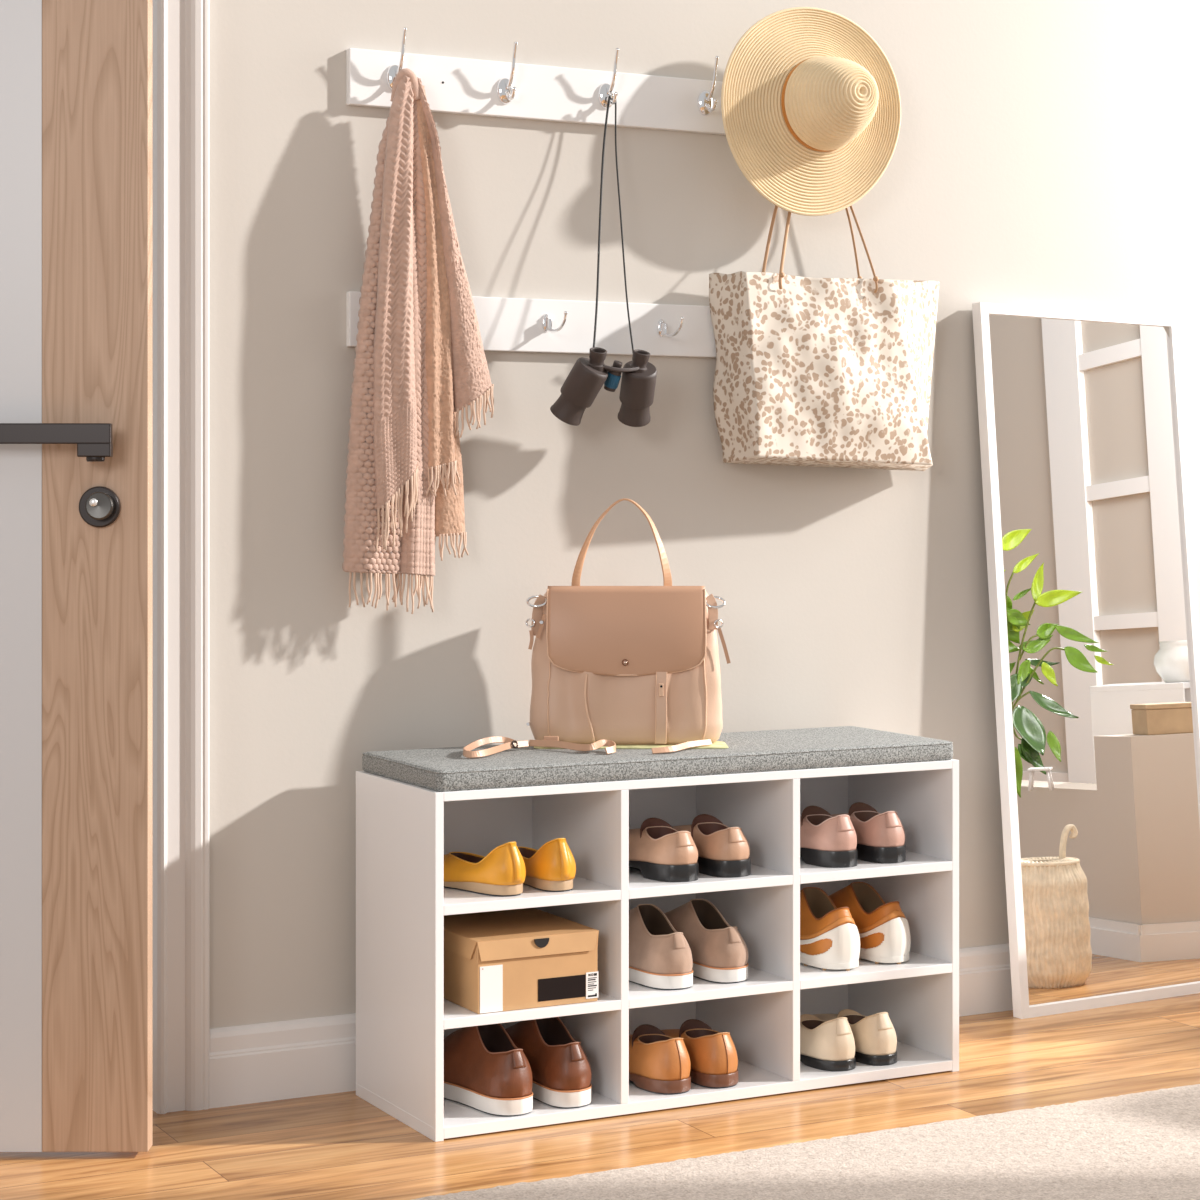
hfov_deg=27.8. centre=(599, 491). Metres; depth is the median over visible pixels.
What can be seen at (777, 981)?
shelf
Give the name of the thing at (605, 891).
shelf
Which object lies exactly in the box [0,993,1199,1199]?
floor
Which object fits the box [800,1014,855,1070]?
loafer
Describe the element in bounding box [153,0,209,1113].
trim
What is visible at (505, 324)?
rail
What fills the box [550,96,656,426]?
binoculars
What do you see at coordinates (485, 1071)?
shoe
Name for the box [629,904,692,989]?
shoe
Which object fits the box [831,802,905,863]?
loafer
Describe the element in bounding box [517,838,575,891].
shoe
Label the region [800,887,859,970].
sneaker
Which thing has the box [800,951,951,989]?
shelf
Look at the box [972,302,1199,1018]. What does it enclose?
mirror
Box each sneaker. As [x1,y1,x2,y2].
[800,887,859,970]
[829,882,910,963]
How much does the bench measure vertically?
0.567 m
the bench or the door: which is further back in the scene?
the bench
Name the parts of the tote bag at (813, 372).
handle, handle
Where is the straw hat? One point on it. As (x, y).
(811, 102)
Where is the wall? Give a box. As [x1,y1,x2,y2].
[210,0,1199,1028]
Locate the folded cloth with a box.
[534,741,728,748]
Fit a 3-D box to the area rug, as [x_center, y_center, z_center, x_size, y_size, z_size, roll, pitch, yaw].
[0.944,1.049,3.127,2.600,0.013,1.957,0,0,-28]
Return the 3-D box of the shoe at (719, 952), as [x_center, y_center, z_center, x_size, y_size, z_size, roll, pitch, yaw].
[0.167,0.794,4.355,0.108,0.128,0.292,0,0,-33]
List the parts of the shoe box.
box lid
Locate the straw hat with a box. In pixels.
[721,7,900,215]
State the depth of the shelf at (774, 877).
4.20 m
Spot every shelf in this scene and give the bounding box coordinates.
[444,876,620,914]
[444,991,620,1029]
[629,864,792,898]
[629,966,792,1008]
[800,851,951,883]
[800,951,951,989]
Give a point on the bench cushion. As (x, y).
(446, 769)
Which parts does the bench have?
panel, panel, panel, panel, panel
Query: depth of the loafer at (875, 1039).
4.38 m
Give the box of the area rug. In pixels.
[412,1084,1199,1199]
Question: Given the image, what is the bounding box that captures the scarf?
[342,68,493,613]
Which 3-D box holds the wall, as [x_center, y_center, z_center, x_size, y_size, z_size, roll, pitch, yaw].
[0.562,-0.294,4.954,3.085,2.700,0.250,0,0,-28]
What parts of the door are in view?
panel, handle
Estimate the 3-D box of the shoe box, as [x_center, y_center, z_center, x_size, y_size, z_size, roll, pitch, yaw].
[-0.168,0.798,4.155,0.231,0.119,0.294,0,0,-28]
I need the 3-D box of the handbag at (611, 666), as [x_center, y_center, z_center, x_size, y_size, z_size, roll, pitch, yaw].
[-0.001,0.232,4.269,0.467,0.440,0.316,0,0,0]
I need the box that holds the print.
[588,973,596,996]
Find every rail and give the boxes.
[346,27,725,134]
[346,291,715,357]
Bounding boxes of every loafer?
[629,818,698,881]
[629,1024,690,1094]
[661,1019,737,1087]
[672,814,750,877]
[800,806,857,867]
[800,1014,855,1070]
[813,1009,896,1065]
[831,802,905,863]
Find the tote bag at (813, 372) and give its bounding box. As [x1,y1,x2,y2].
[709,205,938,470]
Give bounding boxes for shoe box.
[444,908,598,1013]
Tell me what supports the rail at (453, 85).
attached to the wall
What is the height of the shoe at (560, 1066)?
0.138 m
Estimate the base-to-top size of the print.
0.039 m
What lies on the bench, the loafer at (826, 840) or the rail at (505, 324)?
the loafer at (826, 840)
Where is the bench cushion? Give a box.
[362,726,952,791]
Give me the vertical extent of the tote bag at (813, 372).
0.698 m
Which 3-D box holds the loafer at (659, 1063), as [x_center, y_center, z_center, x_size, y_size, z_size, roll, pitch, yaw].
[0.062,0.986,4.281,0.102,0.097,0.290,0,0,-31]
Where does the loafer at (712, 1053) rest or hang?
on the bench
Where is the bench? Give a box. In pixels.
[356,759,958,1141]
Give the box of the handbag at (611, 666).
[463,498,730,757]
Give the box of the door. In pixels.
[0,0,152,1151]
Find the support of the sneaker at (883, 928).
on the bench
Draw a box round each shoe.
[444,1023,532,1116]
[505,1017,591,1108]
[517,838,575,891]
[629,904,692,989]
[664,899,748,983]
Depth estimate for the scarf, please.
4.24 m
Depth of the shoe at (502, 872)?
4.04 m
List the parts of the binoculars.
neck cord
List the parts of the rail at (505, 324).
plate, hook stem, plate, hook stem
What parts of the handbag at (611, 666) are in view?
handle, zip pull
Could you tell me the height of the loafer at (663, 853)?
0.096 m
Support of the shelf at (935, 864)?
attached to the bench
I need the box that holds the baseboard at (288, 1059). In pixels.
[210,943,1012,1107]
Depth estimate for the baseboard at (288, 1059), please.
4.23 m
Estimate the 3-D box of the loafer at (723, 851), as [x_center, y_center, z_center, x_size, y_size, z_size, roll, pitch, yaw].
[0.176,0.624,4.352,0.106,0.096,0.290,0,0,-30]
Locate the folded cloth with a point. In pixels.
(718, 744)
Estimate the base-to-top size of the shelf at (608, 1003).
0.016 m

